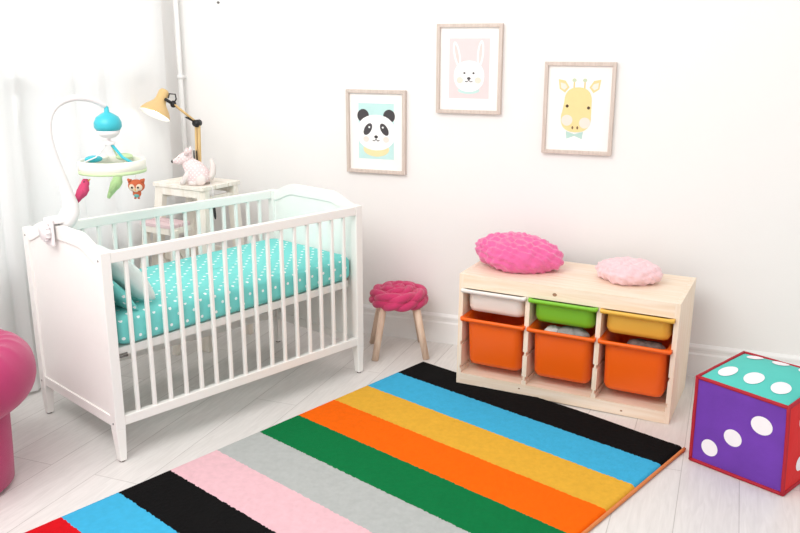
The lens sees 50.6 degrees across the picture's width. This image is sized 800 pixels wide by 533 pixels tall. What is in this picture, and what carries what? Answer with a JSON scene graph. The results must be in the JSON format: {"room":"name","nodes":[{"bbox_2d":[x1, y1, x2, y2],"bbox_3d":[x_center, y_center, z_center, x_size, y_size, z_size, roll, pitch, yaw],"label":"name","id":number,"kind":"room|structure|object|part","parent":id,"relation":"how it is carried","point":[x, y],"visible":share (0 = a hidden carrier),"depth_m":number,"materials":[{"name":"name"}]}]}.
{"room":"children's room","nodes":[
{"label":"children's room","id":0,"kind":"room"},
{"bbox_2d":[161,0,185,249],"bbox_3d":[-2.207,-0.592,2.325,0.120,3.000,5.118,6,16,21],"label":"wall","id":1,"kind":"structure","parent":0,"point":[166,5],"depth_m":4.62,"materials":[{"name":"paint"}]},
{"bbox_2d":[0,53,37,391],"bbox_3d":[-1.919,-0.664,2.694,0.049,2.920,1.640,6,16,21],"label":"sheer curtain","id":2,"kind":"object","parent":1,"relation":"hanging from","point":[14,306],"visible":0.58,"depth_m":3.57,"materials":[{"name":"white fabric"}]},
{"bbox_2d":[0,0,175,388],"bbox_3d":[-1.448,-0.989,3.916,0.043,2.920,1.142,6,16,21],"label":"sheer curtain","id":3,"kind":"object","parent":1,"relation":"hanging from","point":[111,52],"visible":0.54,"depth_m":3.91,"materials":[{"name":"white fabric"}]},
{"bbox_2d":[0,320,799,532],"bbox_3d":[0.137,1.104,1.884,5.115,0.050,5.218,6,16,21],"label":"floor","id":4,"kind":"structure","parent":0,"point":[66,461],"depth_m":3.38,"materials":[{"name":"white wood"}]},
{"bbox_2d":[0,329,35,492],"bbox_3d":[-1.535,0.521,2.929,0.542,0.531,0.641,-5,16,-18],"label":"armchair","id":5,"kind":"object","parent":4,"relation":"on","point":[17,359],"visible":1,"depth_m":2.89,"materials":[{"name":"fabric"}]},
{"bbox_3d":[-1.530,0.388,2.896,0.532,0.255,0.641,-5,16,-18],"label":"rolled arm","id":6,"kind":"part","parent":5,"relation":"part of","materials":[{"name":"fabric"}]},
{"bbox_2d":[22,184,363,461],"bbox_3d":[-0.842,0.150,3.711,0.646,0.855,1.266,14,20,42],"label":"crib","id":7,"kind":"object","parent":4,"relation":"on","point":[80,354],"visible":0.91,"depth_m":3.43,"materials":[{"name":"white paint"}]},
{"bbox_3d":[-1.485,0.229,3.491,0.042,0.802,0.038,14,20,42],"label":"leg","id":8,"kind":"part","parent":7,"relation":"part of","materials":[{"name":"white paint"}]},
{"bbox_3d":[-1.267,-0.103,3.186,0.566,0.098,0.030,14,20,42],"label":"cap rail","id":9,"kind":"part","parent":7,"relation":"part of","materials":[{"name":"white paint"}]},
{"bbox_3d":[-1.267,0.197,3.266,0.566,0.693,0.018,14,20,42],"label":"panel","id":10,"kind":"part","parent":7,"relation":"part of","materials":[{"name":"white paint"}]},
{"bbox_3d":[-1.267,0.524,3.353,0.566,0.040,0.030,14,20,42],"label":"rail","id":11,"kind":"part","parent":7,"relation":"part of","materials":[{"name":"white paint"}]},
{"bbox_2d":[38,95,146,246],"bbox_3d":[-1.190,-0.382,3.265,0.257,0.552,0.432,14,20,42],"label":"mobile","id":12,"kind":"object","parent":7,"relation":"attached to","point":[108,125],"visible":0.98,"depth_m":3.21},
{"bbox_3d":[-1.333,-0.130,3.178,0.076,0.076,0.020,14,20,42],"label":"knob","id":13,"kind":"part","parent":12,"relation":"part of","materials":[{"name":"white plastic"}]},
{"bbox_3d":[-1.226,-0.400,3.234,0.071,0.501,0.247,10,18,34],"label":"arm","id":14,"kind":"part","parent":12,"relation":"part of"},
{"bbox_2d":[75,175,89,202],"bbox_3d":[-1.237,-0.296,3.287,0.060,0.128,0.058,14,20,42],"label":"bird","id":15,"kind":"object","parent":12,"relation":"hanging from","point":[82,190],"visible":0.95,"depth_m":3.27},
{"bbox_2d":[107,176,122,198],"bbox_3d":[-1.146,-0.332,3.405,0.056,0.120,0.056,14,20,42],"label":"bird","id":16,"kind":"object","parent":12,"relation":"hanging from","point":[116,182],"visible":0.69,"depth_m":3.39},
{"bbox_2d":[127,175,144,198],"bbox_3d":[-1.056,-0.329,3.390,0.072,0.118,0.042,0,15,0],"label":"fox","id":17,"kind":"object","parent":12,"relation":"hanging from","point":[135,185],"visible":1,"depth_m":3.38,"materials":[{"name":"orange fabric"}]},
{"bbox_3d":[-1.049,0.337,3.087,0.042,0.802,0.038,14,20,42],"label":"leg","id":18,"kind":"part","parent":7,"relation":"part of","materials":[{"name":"white paint"}]},
{"bbox_3d":[-1.064,-0.252,3.825,0.026,0.040,1.187,14,20,42],"label":"rail","id":19,"kind":"part","parent":7,"relation":"part of","materials":[{"name":"white paint"}]},
{"bbox_3d":[-1.064,0.351,3.985,0.026,0.038,1.187,14,20,42],"label":"rail","id":20,"kind":"part","parent":7,"relation":"part of","materials":[{"name":"white paint"}]},
{"bbox_3d":[-0.620,-0.142,3.412,0.026,0.040,1.187,14,20,42],"label":"rail","id":21,"kind":"part","parent":7,"relation":"part of","materials":[{"name":"white paint"}]},
{"bbox_2d":[115,238,348,343],"bbox_3d":[-0.833,0.072,3.700,0.579,0.118,1.171,14,22,42],"label":"mattress","id":22,"kind":"object","parent":7,"relation":"on","point":[139,320],"visible":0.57,"depth_m":3.58,"materials":[{"name":"teal fabric"}]},
{"bbox_2d":[96,244,154,299],"bbox_3d":[-1.103,0.016,3.270,0.347,0.211,0.183,14,20,43],"label":"pillow","id":23,"kind":"object","parent":22,"relation":"on","point":[135,275],"visible":0.32,"depth_m":3.17,"materials":[{"name":"white fabric"}]},
{"bbox_2d":[112,280,138,310],"bbox_3d":[-1.151,0.071,3.233,0.384,0.166,0.137,14,20,42],"label":"pillow","id":24,"kind":"object","parent":22,"relation":"on","point":[119,292],"visible":0.15,"depth_m":3.12,"materials":[{"name":"teal fabric"}]},
{"bbox_3d":[-0.849,0.151,3.704,0.556,0.032,1.179,14,22,42],"label":"mattress","id":25,"kind":"part","parent":7,"relation":"part of","materials":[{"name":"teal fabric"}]},
{"bbox_3d":[-0.620,0.461,3.573,0.026,0.038,1.187,14,20,42],"label":"rail","id":26,"kind":"part","parent":7,"relation":"part of","materials":[{"name":"white paint"}]},
{"bbox_3d":[-0.635,0.002,4.345,0.042,0.802,0.038,14,20,42],"label":"leg","id":27,"kind":"part","parent":7,"relation":"part of","materials":[{"name":"white paint"}]},
{"bbox_3d":[-0.418,-0.030,4.120,0.566,0.693,0.018,14,20,42],"label":"panel","id":28,"kind":"part","parent":7,"relation":"part of","materials":[{"name":"white paint"}]},
{"bbox_3d":[-0.418,-0.330,4.040,0.566,0.098,0.030,14,20,42],"label":"cap rail","id":29,"kind":"part","parent":7,"relation":"part of","materials":[{"name":"white paint"}]},
{"bbox_3d":[-0.418,0.297,4.207,0.566,0.040,0.030,14,20,42],"label":"rail","id":30,"kind":"part","parent":7,"relation":"part of","materials":[{"name":"white paint"}]},
{"bbox_3d":[-0.200,0.110,3.941,0.042,0.802,0.038,14,20,42],"label":"leg","id":31,"kind":"part","parent":7,"relation":"part of","materials":[{"name":"white paint"}]},
{"bbox_2d":[140,177,253,355],"bbox_3d":[-1.094,-0.018,4.392,0.434,0.830,0.465,9,17,30],"label":"step stool","id":32,"kind":"object","parent":4,"relation":"on","point":[168,187],"visible":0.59,"depth_m":4.30,"materials":[{"name":"white wood"}]},
{"bbox_3d":[-1.316,0.102,4.343,0.122,0.622,0.041,-9,17,-30],"label":"leg","id":33,"kind":"part","parent":32,"relation":"part of","materials":[{"name":"white wood"}]},
{"bbox_3d":[-1.267,-0.018,4.431,0.149,0.810,0.062,-9,17,-30],"label":"leg","id":34,"kind":"part","parent":32,"relation":"part of","materials":[{"name":"white wood"}]},
{"bbox_3d":[-1.179,-0.196,4.276,0.213,0.032,0.142,9,17,30],"label":"step rail","id":35,"kind":"part","parent":32,"relation":"part of","materials":[{"name":"white wood"}]},
{"bbox_3d":[-1.120,0.133,4.228,0.040,0.622,0.117,2,15,8],"label":"leg","id":36,"kind":"part","parent":32,"relation":"part of","materials":[{"name":"white wood"}]},
{"bbox_2d":[139,88,215,218],"bbox_3d":[-1.093,-0.583,4.311,0.422,0.632,0.224,4,15,15],"label":"desk lamp","id":37,"kind":"object","parent":32,"relation":"on","point":[156,108],"visible":0.68,"depth_m":4.28,"materials":[{"name":"yellow plastic"}]},
{"bbox_3d":[-1.231,-0.807,4.253,0.156,0.168,0.152,6,16,21],"label":"lamp shade","id":38,"kind":"part","parent":37,"relation":"part of","materials":[{"name":"yellow metal"}]},
{"bbox_3d":[-1.091,-0.778,4.304,0.127,0.116,0.024,0,15,1],"label":"arm","id":39,"kind":"part","parent":37,"relation":"part of"},
{"bbox_3d":[-1.037,-0.613,4.353,0.037,0.221,0.012,6,16,21],"label":"arm","id":40,"kind":"part","parent":37,"relation":"part of"},
{"bbox_3d":[-1.110,-0.043,4.357,0.330,0.035,0.014,9,17,30],"label":"cross rail","id":41,"kind":"part","parent":32,"relation":"part of","materials":[{"name":"white wood"}]},
{"bbox_3d":[-1.187,-0.062,4.547,0.016,0.035,0.230,9,17,30],"label":"rail","id":42,"kind":"part","parent":32,"relation":"part of","materials":[{"name":"white wood"}]},
{"bbox_3d":[-1.108,-0.375,4.272,0.290,0.040,0.018,9,17,30],"label":"cross rail","id":43,"kind":"part","parent":32,"relation":"part of","materials":[{"name":"white wood"}]},
{"bbox_3d":[-1.131,-0.076,4.648,0.099,0.810,0.054,9,17,30],"label":"leg","id":44,"kind":"part","parent":32,"relation":"part of","materials":[{"name":"white wood"}]},
{"bbox_2d":[171,146,215,185],"bbox_3d":[-1.036,-0.500,4.249,0.226,0.196,0.132,1,15,4],"label":"plush dog","id":45,"kind":"object","parent":32,"relation":"on","point":[196,172],"visible":1,"depth_m":4.21},
{"bbox_3d":[-1.065,-0.446,4.234,0.065,0.077,0.041,1,15,4],"label":"leg","id":46,"kind":"part","parent":45,"relation":"part of","materials":[{"name":"white fabric"}]},
{"bbox_3d":[-1.007,-0.431,4.217,0.086,0.056,0.040,1,15,4],"label":"hind leg","id":47,"kind":"part","parent":45,"relation":"part of","materials":[{"name":"white fabric"}]},
{"bbox_3d":[-0.980,0.026,4.263,0.062,0.810,0.149,1,15,3],"label":"leg","id":48,"kind":"part","parent":32,"relation":"part of","materials":[{"name":"white wood"}]},
{"bbox_3d":[-0.984,-0.097,4.559,0.330,0.035,0.014,9,17,30],"label":"cross rail","id":49,"kind":"part","parent":32,"relation":"part of","materials":[{"name":"white wood"}]},
{"bbox_3d":[-0.914,-0.351,4.301,0.016,0.030,0.220,9,17,30],"label":"rail","id":50,"kind":"part","parent":32,"relation":"part of","materials":[{"name":"white wood"}]},
{"bbox_3d":[-0.844,-0.032,4.481,0.099,0.810,0.054,9,17,30],"label":"leg","id":51,"kind":"part","parent":32,"relation":"part of","materials":[{"name":"white wood"}]},
{"bbox_2d":[25,362,685,532],"bbox_3d":[-0.078,0.785,2.957,1.356,0.014,2.122,13,19,40],"label":"striped rug","id":52,"kind":"object","parent":4,"relation":"on","point":[416,448],"visible":0.99,"depth_m":3.08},
{"bbox_2d":[369,280,428,360],"bbox_3d":[-0.007,0.260,4.276,0.300,0.359,0.292,-1,15,-4],"label":"stool","id":53,"kind":"object","parent":4,"relation":"on","point":[400,296],"visible":1,"depth_m":4.17,"materials":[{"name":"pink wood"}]},
{"bbox_3d":[-0.118,0.278,4.380,0.097,0.270,0.035,12,19,39],"label":"leg","id":54,"kind":"part","parent":53,"relation":"part of","materials":[{"name":"brown wood"}]},
{"bbox_3d":[-0.102,0.332,4.180,0.034,0.270,0.098,12,19,39],"label":"leg","id":55,"kind":"part","parent":53,"relation":"part of","materials":[{"name":"brown wood"}]},
{"bbox_3d":[-0.007,0.139,4.244,0.300,0.109,0.291,-1,15,-4],"label":"braided seat","id":56,"kind":"part","parent":53,"relation":"part of","materials":[{"name":"pink fabric"}]},
{"bbox_3d":[0.089,0.274,4.396,0.034,0.270,0.098,12,19,39],"label":"leg","id":57,"kind":"part","parent":53,"relation":"part of","materials":[{"name":"brown wood"}]},
{"bbox_3d":[0.105,0.328,4.195,0.097,0.270,0.035,12,19,39],"label":"leg","id":58,"kind":"part","parent":53,"relation":"part of","materials":[{"name":"brown wood"}]},
{"bbox_2d":[456,261,695,424],"bbox_3d":[0.782,0.290,3.810,0.946,0.519,0.439,8,17,25],"label":"storage unit","id":59,"kind":"object","parent":4,"relation":"on","point":[673,296],"visible":0.67,"depth_m":3.64,"materials":[{"name":"brown wood"}]},
{"bbox_3d":[0.367,0.232,4.008,0.020,0.519,0.438,8,17,25],"label":"panel","id":60,"kind":"part","parent":59,"relation":"part of","materials":[{"name":"brown wood"}]},
{"bbox_2d":[460,309,525,370],"bbox_3d":[0.486,0.312,3.919,0.299,0.234,0.401,8,17,25],"label":"storage bin","id":61,"kind":"object","parent":59,"relation":"in","point":[495,340],"visible":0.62,"depth_m":3.78,"materials":[{"name":"orange plastic"}]},
{"bbox_2d":[461,288,526,316],"bbox_3d":[0.488,0.126,3.868,0.299,0.112,0.401,8,17,25],"label":"storage bin","id":62,"kind":"object","parent":59,"relation":"in","point":[480,300],"visible":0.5,"depth_m":3.72,"materials":[{"name":"white plastic"}]},
{"bbox_2d":[475,231,563,273],"bbox_3d":[0.541,-0.065,3.851,0.358,0.163,0.334,-5,16,-18],"label":"cushion","id":63,"kind":"object","parent":59,"relation":"on","point":[511,252],"visible":1,"depth_m":3.75,"materials":[{"name":"pink fabric"}]},
{"bbox_2d":[526,319,595,382],"bbox_3d":[0.763,0.351,3.788,0.299,0.234,0.401,8,17,25],"label":"storage bin","id":64,"kind":"object","parent":59,"relation":"in","point":[562,356],"visible":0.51,"depth_m":3.65,"materials":[{"name":"orange plastic"}]},
{"bbox_2d":[545,325,559,331],"bbox_3d":[0.670,0.281,3.699,0.071,0.049,0.079,13,20,40],"label":"plush toy","id":65,"kind":"object","parent":64,"relation":"in","point":[553,328],"visible":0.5,"depth_m":3.68,"materials":[{"name":"white fabric"}]},
{"bbox_2d":[557,326,589,336],"bbox_3d":[0.747,0.290,3.662,0.150,0.060,0.102,6,16,21],"label":"plush toy","id":66,"kind":"object","parent":64,"relation":"in","point":[572,330],"visible":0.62,"depth_m":3.64,"materials":[{"name":"grey fabric"}]},
{"bbox_2d":[528,297,598,327],"bbox_3d":[0.765,0.165,3.737,0.299,0.112,0.401,8,17,25],"label":"storage bin","id":67,"kind":"object","parent":59,"relation":"in","point":[570,314],"visible":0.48,"depth_m":3.59,"materials":[{"name":"green plastic"}]},
{"bbox_3d":[0.692,0.118,3.568,0.906,0.062,0.019,8,17,25],"label":"rail","id":68,"kind":"part","parent":59,"relation":"part of","materials":[{"name":"brown wood"}]},
{"bbox_2d":[595,256,662,285],"bbox_3d":[0.990,0.014,3.666,0.254,0.102,0.247,-4,15,-14],"label":"cushion","id":69,"kind":"object","parent":59,"relation":"on","point":[623,271],"visible":1,"depth_m":3.59,"materials":[{"name":"pink fabric"}]},
{"bbox_2d":[598,328,672,396],"bbox_3d":[1.040,0.390,3.657,0.299,0.234,0.401,8,17,25],"label":"storage bin","id":70,"kind":"object","parent":59,"relation":"in","point":[630,368],"visible":0.61,"depth_m":3.52,"materials":[{"name":"orange plastic"}]},
{"bbox_2d":[627,338,665,348],"bbox_3d":[1.025,0.335,3.531,0.162,0.055,0.093,6,16,21],"label":"plush toy","id":71,"kind":"object","parent":70,"relation":"in","point":[639,342],"visible":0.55,"depth_m":3.51,"materials":[{"name":"grey fabric"}]},
{"bbox_2d":[600,308,675,339],"bbox_3d":[1.042,0.203,3.606,0.299,0.112,0.401,8,17,25],"label":"storage bin","id":72,"kind":"object","parent":59,"relation":"in","point":[621,322],"visible":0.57,"depth_m":3.46,"materials":[{"name":"yellow plastic"}]},
{"bbox_3d":[1.197,0.349,3.614,0.020,0.519,0.438,8,17,25],"label":"panel","id":73,"kind":"part","parent":59,"relation":"part of","materials":[{"name":"brown wood"}]},
{"bbox_2d":[688,351,799,495],"bbox_3d":[1.339,0.557,3.132,0.368,0.365,0.368,-13,20,-40],"label":"dice","id":74,"kind":"object","parent":4,"relation":"on","point":[745,424],"visible":1,"depth_m":3.01,"materials":[{"name":"purple fabric"}]},
{"bbox_2d":[701,439,716,455],"bbox_3d":[1.137,0.667,3.115,0.002,0.064,0.064,-13,20,-40],"label":"dot","id":75,"kind":"object","parent":74,"relation":"on","point":[708,446],"depth_m":3.11,"materials":[{"name":"white fabric"}]},
{"bbox_2d":[718,366,737,375],"bbox_3d":[1.204,0.384,3.110,0.089,0.012,0.062,-13,20,-40],"label":"dot","id":76,"kind":"object","parent":74,"relation":"on","point":[722,370],"depth_m":3.11,"materials":[{"name":"white fabric"}]},
{"bbox_2d":[724,429,741,446],"bbox_3d":[1.191,0.615,3.034,0.002,0.064,0.067,-13,20,-40],"label":"dot","id":77,"kind":"object","parent":74,"relation":"attached to","point":[731,436],"depth_m":3.03,"materials":[{"name":"white fabric"}]},
{"bbox_2d":[743,372,764,383],"bbox_3d":[1.270,0.400,3.039,0.089,0.014,0.066,-13,20,-40],"label":"dot","id":78,"kind":"object","parent":74,"relation":"on","point":[748,377],"depth_m":3.04,"materials":[{"name":"white fabric"}]},
{"bbox_2d":[747,356,763,358],"bbox_3d":[1.360,0.349,3.245,0.068,0.011,0.059,-13,20,-40],"label":"dot","id":79,"kind":"object","parent":74,"relation":"on","point":[748,357],"depth_m":3.24,"materials":[{"name":"white fabric"}]},
{"bbox_2d":[751,416,772,435],"bbox_3d":[1.257,0.554,2.945,0.003,0.067,0.077,-13,20,-40],"label":"dot","id":80,"kind":"object","parent":74,"relation":"attached to","point":[759,424],"depth_m":2.95,"materials":[{"name":"white fabric"}]},
{"bbox_2d":[772,361,788,365],"bbox_3d":[1.426,0.364,3.173,0.068,0.012,0.059,-13,20,-40],"label":"dot","id":81,"kind":"object","parent":74,"relation":"on","point":[774,363],"depth_m":3.17,"materials":[{"name":"white fabric"}]},
{"bbox_2d":[771,382,791,393],"bbox_3d":[1.336,0.425,2.969,0.089,0.014,0.063,-13,20,-40],"label":"dot","id":82,"kind":"object","parent":74,"relation":"on","point":[776,387],"depth_m":2.97,"materials":[{"name":"white fabric"}]},
{"bbox_2d":[796,457,799,470],"bbox_3d":[1.409,0.691,2.982,0.062,0.058,0.001,-12,19,-38],"label":"dot","id":83,"kind":"object","parent":74,"relation":"attached to","point":[797,458],"depth_m":2.97,"materials":[{"name":"white fabric"}]},
{"bbox_2d":[173,0,799,355],"bbox_3d":[1.069,-0.983,3.795,5.115,3.000,0.100,6,16,21],"label":"wall","id":84,"kind":"structure","parent":0,"point":[700,179],"depth_m":4.00,"materials":[{"name":"paint"}]},
{"bbox_2d":[173,0,186,173],"bbox_3d":[-1.183,-1.176,4.561,0.038,2.980,0.069,6,16,21],"label":"pipe","id":85,"kind":"object","parent":84,"relation":"attached to","point":[180,76],"visible":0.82,"depth_m":4.57,"materials":[{"name":"white metal"}]},
{"bbox_2d":[345,89,406,174],"bbox_3d":[-0.121,-0.681,4.286,0.322,0.417,0.026,6,16,21],"label":"picture frame","id":86,"kind":"object","parent":84,"relation":"attached to","point":[376,120],"visible":1,"depth_m":4.29,"materials":[{"name":"brown wood"}]},
{"bbox_2d":[357,103,395,159],"bbox_3d":[-0.121,-0.683,4.285,0.212,0.279,0.002,6,16,21],"label":"print","id":87,"kind":"object","parent":86,"relation":"attached to","point":[376,122],"depth_m":4.28},
{"bbox_2d":[436,23,503,114],"bbox_3d":[0.329,-0.940,4.035,0.322,0.417,0.026,6,16,21],"label":"picture frame","id":88,"kind":"object","parent":84,"relation":"attached to","point":[469,57],"visible":1,"depth_m":4.03,"materials":[{"name":"brown wood"}]},
{"bbox_2d":[449,38,489,98],"bbox_3d":[0.329,-0.942,4.035,0.200,0.279,0.002,6,16,21],"label":"print","id":89,"kind":"object","parent":88,"relation":"attached to","point":[469,58],"depth_m":4.03},
{"bbox_2d":[266,304,799,375],"bbox_3d":[1.103,0.411,4.087,4.995,0.156,0.016,6,16,21],"label":"baseboard","id":90,"kind":"structure","parent":84,"relation":"attached to","point":[438,327],"depth_m":4.41,"materials":[{"name":"white wood"}]},
{"bbox_2d":[541,62,616,155],"bbox_3d":[0.820,-0.726,3.894,0.322,0.417,0.026,6,16,21],"label":"picture frame","id":91,"kind":"object","parent":84,"relation":"attached to","point":[579,98],"visible":1,"depth_m":3.89,"materials":[{"name":"brown wood"}]},
{"bbox_2d":[552,74,605,143],"bbox_3d":[0.820,-0.724,3.894,0.232,0.313,0.002,6,16,21],"label":"print","id":92,"kind":"object","parent":91,"relation":"attached to","point":[578,100],"depth_m":3.89}
]}

